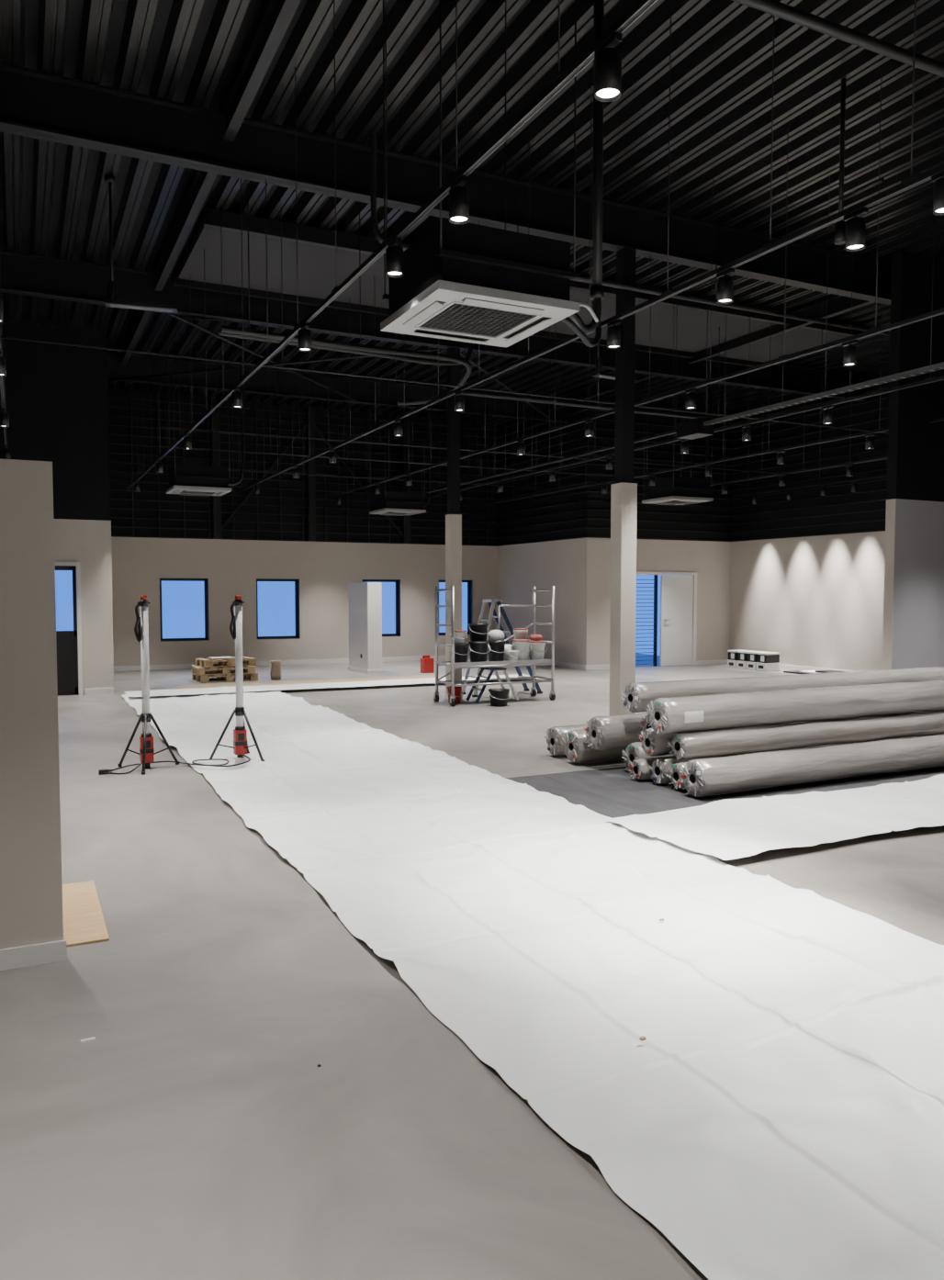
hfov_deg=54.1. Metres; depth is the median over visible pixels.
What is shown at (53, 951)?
baseboard
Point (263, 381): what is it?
ceiling beam
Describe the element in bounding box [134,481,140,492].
track spotlight
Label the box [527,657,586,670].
baseboard
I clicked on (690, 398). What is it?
track spotlight
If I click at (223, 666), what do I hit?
pallet stack
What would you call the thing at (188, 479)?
air conditioner
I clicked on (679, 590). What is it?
door
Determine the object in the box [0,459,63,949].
wall
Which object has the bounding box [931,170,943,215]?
track spotlight
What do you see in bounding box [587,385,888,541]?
cladding
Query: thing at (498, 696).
bucket
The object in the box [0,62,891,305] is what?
ceiling beam
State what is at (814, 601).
wall
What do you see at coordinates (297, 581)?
window
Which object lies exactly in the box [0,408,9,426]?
track spotlight
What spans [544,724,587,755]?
roll
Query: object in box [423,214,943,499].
track
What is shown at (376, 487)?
track spotlight
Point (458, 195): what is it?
track spotlight
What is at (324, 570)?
wall
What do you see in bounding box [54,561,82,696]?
door
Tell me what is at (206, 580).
window
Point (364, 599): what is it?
column
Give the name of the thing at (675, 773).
roll
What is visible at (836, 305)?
joist
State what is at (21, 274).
ceiling beam
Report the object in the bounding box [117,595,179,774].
stand
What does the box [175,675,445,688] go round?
paper
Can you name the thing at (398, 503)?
air conditioner
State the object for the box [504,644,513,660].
plastic bag
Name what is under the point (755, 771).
roll
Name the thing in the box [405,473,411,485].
track spotlight
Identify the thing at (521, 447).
track spotlight
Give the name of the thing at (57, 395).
wall
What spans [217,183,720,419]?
pipe
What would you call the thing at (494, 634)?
plastic bag
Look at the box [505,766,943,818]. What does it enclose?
carpet underlay
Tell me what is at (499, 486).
track spotlight
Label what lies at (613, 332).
track spotlight
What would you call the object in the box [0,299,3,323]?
track spotlight
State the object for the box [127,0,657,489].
track
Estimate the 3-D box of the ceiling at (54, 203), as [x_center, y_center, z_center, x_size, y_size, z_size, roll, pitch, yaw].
[1.395,-4.810,9.749,18.700,0.300,25.100,-1,3,-26]
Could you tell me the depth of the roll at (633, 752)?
8.35 m
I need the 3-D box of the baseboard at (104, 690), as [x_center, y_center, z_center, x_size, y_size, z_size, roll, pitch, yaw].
[-6.011,0.830,14.927,0.440,0.100,0.015,-1,3,-26]
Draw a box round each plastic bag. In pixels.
[487,629,504,640]
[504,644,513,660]
[528,634,542,640]
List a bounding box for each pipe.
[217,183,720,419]
[370,134,888,335]
[731,0,943,77]
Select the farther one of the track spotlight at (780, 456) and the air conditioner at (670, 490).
the air conditioner at (670, 490)
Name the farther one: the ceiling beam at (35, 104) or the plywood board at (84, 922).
the ceiling beam at (35, 104)
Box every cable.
[0,217,887,488]
[98,753,250,774]
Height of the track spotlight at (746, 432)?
0.195 m
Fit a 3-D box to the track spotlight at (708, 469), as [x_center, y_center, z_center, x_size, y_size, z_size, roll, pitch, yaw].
[3.873,-2.783,15.142,0.104,0.195,0.140,-1,3,-26]
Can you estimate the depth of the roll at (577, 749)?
8.82 m
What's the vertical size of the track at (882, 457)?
2.064 m
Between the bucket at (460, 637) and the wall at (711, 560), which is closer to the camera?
the bucket at (460, 637)
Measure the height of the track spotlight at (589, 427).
0.195 m
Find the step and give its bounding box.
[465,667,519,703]
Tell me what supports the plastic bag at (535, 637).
on the bucket at (537, 651)
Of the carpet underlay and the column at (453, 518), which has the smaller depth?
the carpet underlay
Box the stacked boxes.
[727,650,780,671]
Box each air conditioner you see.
[164,341,245,496]
[369,404,430,516]
[380,0,604,347]
[641,378,713,505]
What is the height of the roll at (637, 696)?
0.279 m
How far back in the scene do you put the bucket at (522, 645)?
13.93 m
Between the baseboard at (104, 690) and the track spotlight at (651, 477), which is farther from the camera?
the track spotlight at (651, 477)
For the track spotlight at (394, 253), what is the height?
0.195 m
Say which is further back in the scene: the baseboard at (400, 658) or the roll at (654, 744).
the baseboard at (400, 658)
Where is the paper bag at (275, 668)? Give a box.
[269,660,280,679]
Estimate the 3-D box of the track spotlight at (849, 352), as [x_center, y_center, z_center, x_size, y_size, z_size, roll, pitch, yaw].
[3.163,-2.401,7.742,0.104,0.195,0.140,-1,3,-26]
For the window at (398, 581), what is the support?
in the wall at (324, 570)
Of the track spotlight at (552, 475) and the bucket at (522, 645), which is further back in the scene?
the track spotlight at (552, 475)
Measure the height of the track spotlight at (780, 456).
0.195 m
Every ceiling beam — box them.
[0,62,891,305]
[0,249,867,401]
[107,350,569,423]
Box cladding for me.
[495,399,587,546]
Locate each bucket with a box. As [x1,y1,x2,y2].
[446,685,463,703]
[454,630,468,643]
[454,643,471,662]
[468,623,490,641]
[468,641,490,662]
[486,640,507,661]
[488,687,511,707]
[507,651,519,662]
[511,639,531,660]
[513,628,528,639]
[528,640,547,660]
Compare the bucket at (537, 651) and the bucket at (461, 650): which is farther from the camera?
the bucket at (537, 651)
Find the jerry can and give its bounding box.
[420,654,434,673]
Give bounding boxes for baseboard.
[0,939,67,970]
[84,687,114,695]
[113,653,488,671]
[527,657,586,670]
[586,659,727,670]
[779,663,851,672]
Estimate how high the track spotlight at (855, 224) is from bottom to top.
0.195 m
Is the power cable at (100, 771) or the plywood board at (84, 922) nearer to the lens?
the plywood board at (84, 922)
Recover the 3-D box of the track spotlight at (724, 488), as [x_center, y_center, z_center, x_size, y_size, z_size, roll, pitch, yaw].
[4.877,-2.924,17.859,0.104,0.195,0.140,-1,3,-26]
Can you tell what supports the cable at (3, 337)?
hanging from the ceiling at (54, 203)
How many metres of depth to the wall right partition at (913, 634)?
11.54 m
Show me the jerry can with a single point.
(427, 663)
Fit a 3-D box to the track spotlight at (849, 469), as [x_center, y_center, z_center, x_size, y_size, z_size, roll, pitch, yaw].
[6.198,-2.784,15.169,0.104,0.195,0.140,-1,3,-26]
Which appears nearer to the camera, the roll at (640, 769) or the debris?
the debris
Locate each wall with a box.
[0,311,113,695]
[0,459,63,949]
[108,384,496,666]
[496,405,583,664]
[581,392,732,665]
[729,368,889,671]
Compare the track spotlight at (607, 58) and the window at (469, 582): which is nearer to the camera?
the track spotlight at (607, 58)
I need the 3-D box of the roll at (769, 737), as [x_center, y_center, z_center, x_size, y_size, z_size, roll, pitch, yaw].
[3.515,0.850,8.651,4.017,0.240,0.242,-1,3,-26]
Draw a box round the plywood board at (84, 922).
[62,880,109,947]
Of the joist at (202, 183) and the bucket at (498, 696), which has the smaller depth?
the joist at (202, 183)
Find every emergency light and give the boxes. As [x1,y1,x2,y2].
[104,174,177,313]
[591,272,638,381]
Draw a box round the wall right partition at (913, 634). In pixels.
[882,250,943,669]
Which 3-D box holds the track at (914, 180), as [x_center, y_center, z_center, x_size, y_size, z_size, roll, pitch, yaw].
[-0.017,-3.618,9.396,0.032,2.064,23.200,-1,3,-26]
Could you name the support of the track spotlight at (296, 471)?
hanging from the track at (914, 180)
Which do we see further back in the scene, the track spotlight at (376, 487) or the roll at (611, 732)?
the track spotlight at (376, 487)
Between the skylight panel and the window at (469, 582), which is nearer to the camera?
the skylight panel
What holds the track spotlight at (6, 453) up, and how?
hanging from the track at (2, 341)
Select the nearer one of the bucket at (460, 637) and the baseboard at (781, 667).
the bucket at (460, 637)
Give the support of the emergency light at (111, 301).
hanging from the ceiling at (54, 203)
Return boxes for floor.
[0,653,943,1279]
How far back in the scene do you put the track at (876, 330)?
9.26 m
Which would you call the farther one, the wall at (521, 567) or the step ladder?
the wall at (521, 567)
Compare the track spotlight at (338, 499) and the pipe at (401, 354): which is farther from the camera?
the track spotlight at (338, 499)
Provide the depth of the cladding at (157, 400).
20.75 m
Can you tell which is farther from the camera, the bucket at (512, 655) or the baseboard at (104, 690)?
the baseboard at (104, 690)
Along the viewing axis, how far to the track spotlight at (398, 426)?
11.21 m
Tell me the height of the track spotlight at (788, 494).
0.195 m
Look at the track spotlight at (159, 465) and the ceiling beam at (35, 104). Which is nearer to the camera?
the ceiling beam at (35, 104)
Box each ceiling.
[0,0,943,425]
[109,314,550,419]
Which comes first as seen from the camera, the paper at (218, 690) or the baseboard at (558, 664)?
the paper at (218, 690)
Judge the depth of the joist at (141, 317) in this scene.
14.30 m
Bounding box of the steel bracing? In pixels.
[211,397,410,543]
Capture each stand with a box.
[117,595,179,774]
[209,595,264,761]
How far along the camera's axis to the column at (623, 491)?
10.04 m
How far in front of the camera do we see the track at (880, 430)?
14.74 m
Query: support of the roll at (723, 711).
on the roll at (769, 737)
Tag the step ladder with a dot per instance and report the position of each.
(491, 602)
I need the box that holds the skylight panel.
[172,207,864,367]
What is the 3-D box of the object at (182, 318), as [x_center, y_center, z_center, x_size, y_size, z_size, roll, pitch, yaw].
[-1.352,-4.579,15.937,8.825,0.231,4.430,-1,3,-26]
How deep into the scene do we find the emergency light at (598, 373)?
12.10 m
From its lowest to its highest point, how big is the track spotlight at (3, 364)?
0.195 m
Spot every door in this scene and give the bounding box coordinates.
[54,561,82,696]
[635,571,696,666]
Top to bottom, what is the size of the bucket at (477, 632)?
0.260 m
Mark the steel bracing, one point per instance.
(405, 533)
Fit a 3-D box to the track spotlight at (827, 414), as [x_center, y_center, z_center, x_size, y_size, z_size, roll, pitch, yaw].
[4.016,-2.539,10.429,0.104,0.195,0.140,-1,3,-26]
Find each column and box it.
[348,582,382,673]
[444,347,462,699]
[609,247,638,715]
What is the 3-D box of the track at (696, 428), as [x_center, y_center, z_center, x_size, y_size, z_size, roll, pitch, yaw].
[2.635,-3.595,11.146,0.240,2.290,16.000,-1,3,-26]
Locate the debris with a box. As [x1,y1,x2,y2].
[80,918,663,1066]
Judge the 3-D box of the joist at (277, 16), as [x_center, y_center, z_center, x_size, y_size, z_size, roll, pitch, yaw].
[-1.164,-4.339,6.063,0.090,0.240,4.300,-1,3,-26]
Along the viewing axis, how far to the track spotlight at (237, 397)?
9.46 m
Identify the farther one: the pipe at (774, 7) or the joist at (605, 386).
the joist at (605, 386)
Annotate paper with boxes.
[123,673,537,696]
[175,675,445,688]
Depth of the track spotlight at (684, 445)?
12.63 m
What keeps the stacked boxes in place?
on the floor
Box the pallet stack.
[191,656,258,683]
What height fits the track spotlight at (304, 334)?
0.195 m
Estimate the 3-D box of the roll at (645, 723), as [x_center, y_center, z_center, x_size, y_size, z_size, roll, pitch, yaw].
[3.300,0.752,9.200,3.817,0.260,0.258,-1,3,-26]
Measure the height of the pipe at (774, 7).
0.883 m
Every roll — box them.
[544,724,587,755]
[561,729,626,763]
[583,712,648,751]
[620,666,943,712]
[621,741,674,772]
[628,755,673,780]
[638,711,925,756]
[640,715,651,732]
[645,679,943,734]
[648,733,943,785]
[666,762,687,789]
[667,710,943,759]
[679,734,943,797]
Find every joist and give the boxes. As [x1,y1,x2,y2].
[120,309,151,366]
[154,169,217,291]
[222,0,301,141]
[552,372,656,410]
[687,294,873,363]
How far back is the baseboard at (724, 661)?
20.95 m
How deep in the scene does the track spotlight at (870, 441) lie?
12.24 m
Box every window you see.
[159,578,209,641]
[256,578,300,639]
[362,579,400,636]
[438,580,472,635]
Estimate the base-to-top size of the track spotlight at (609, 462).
0.195 m
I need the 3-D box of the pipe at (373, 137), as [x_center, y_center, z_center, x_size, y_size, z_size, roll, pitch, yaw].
[2.097,-4.170,9.904,6.734,0.995,0.090,-1,3,-26]
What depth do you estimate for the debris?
3.40 m
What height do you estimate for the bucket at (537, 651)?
0.288 m
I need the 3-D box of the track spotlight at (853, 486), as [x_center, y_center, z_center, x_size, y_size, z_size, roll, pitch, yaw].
[7.239,-2.906,17.514,0.104,0.195,0.140,-1,3,-26]
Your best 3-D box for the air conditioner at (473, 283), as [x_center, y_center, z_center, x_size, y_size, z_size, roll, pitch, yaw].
[0.318,-3.247,5.989,1.596,2.454,0.950,-1,3,-26]
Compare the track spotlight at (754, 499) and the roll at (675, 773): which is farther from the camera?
the track spotlight at (754, 499)
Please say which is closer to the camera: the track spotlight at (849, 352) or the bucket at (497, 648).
the track spotlight at (849, 352)
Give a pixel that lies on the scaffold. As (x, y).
(537, 662)
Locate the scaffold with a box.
[433,585,555,706]
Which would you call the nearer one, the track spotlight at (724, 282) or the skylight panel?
the track spotlight at (724, 282)
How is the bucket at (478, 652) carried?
on the scaffold
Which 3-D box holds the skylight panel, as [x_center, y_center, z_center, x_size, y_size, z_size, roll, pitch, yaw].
[1.131,-4.743,13.192,10.050,0.170,2.260,-1,3,-26]
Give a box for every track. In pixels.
[0,266,8,448]
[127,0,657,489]
[232,0,943,494]
[326,71,943,498]
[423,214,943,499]
[426,174,943,493]
[482,294,887,505]
[690,344,887,485]
[730,408,887,497]
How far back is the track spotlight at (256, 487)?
17.84 m
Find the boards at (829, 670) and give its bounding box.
[783,669,849,673]
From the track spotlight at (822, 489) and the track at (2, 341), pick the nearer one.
the track at (2, 341)
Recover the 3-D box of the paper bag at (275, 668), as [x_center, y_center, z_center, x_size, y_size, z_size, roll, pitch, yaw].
[-3.715,0.567,17.499,0.213,0.360,0.205,-1,3,-26]
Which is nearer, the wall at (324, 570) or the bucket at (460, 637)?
the bucket at (460, 637)
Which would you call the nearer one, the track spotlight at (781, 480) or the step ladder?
the step ladder
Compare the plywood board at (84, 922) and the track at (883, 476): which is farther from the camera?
the track at (883, 476)
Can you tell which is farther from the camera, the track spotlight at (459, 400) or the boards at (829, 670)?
the boards at (829, 670)
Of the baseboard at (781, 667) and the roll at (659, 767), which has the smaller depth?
the roll at (659, 767)
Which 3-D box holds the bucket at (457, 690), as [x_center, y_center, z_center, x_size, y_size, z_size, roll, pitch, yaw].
[-0.260,0.821,13.760,0.250,0.240,0.241,-1,3,-26]
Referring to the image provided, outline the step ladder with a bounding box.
[461,599,542,697]
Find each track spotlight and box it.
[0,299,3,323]
[0,350,6,376]
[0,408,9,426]
[2,445,11,459]
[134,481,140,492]
[156,460,163,472]
[183,433,191,449]
[232,386,242,408]
[254,482,259,494]
[292,465,299,478]
[298,322,311,351]
[329,449,336,462]
[336,494,341,505]
[374,483,380,494]
[385,236,403,277]
[393,418,402,437]
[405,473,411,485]
[449,175,469,224]
[454,390,464,411]
[497,481,503,492]
[516,439,525,455]
[549,469,555,481]
[584,418,593,437]
[594,31,622,101]
[601,482,606,494]
[606,319,620,348]
[606,455,612,469]
[649,473,655,485]
[680,438,688,453]
[684,388,696,409]
[705,463,712,476]
[716,267,734,303]
[721,482,727,494]
[741,424,751,441]
[751,494,757,504]
[776,449,785,464]
[778,473,785,485]
[785,489,792,499]
[819,484,826,495]
[821,404,833,424]
[842,339,858,366]
[843,206,868,251]
[845,463,853,476]
[850,481,857,492]
[864,433,875,449]
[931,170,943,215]
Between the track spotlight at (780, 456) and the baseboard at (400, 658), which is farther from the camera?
the baseboard at (400, 658)
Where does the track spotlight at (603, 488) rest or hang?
hanging from the track at (880, 430)
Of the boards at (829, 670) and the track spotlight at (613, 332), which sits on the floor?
the boards at (829, 670)
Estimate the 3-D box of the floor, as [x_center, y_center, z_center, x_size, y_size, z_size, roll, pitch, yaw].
[1.372,1.210,9.994,18.800,0.150,25.200,-1,3,-26]
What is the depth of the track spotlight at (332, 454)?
13.54 m

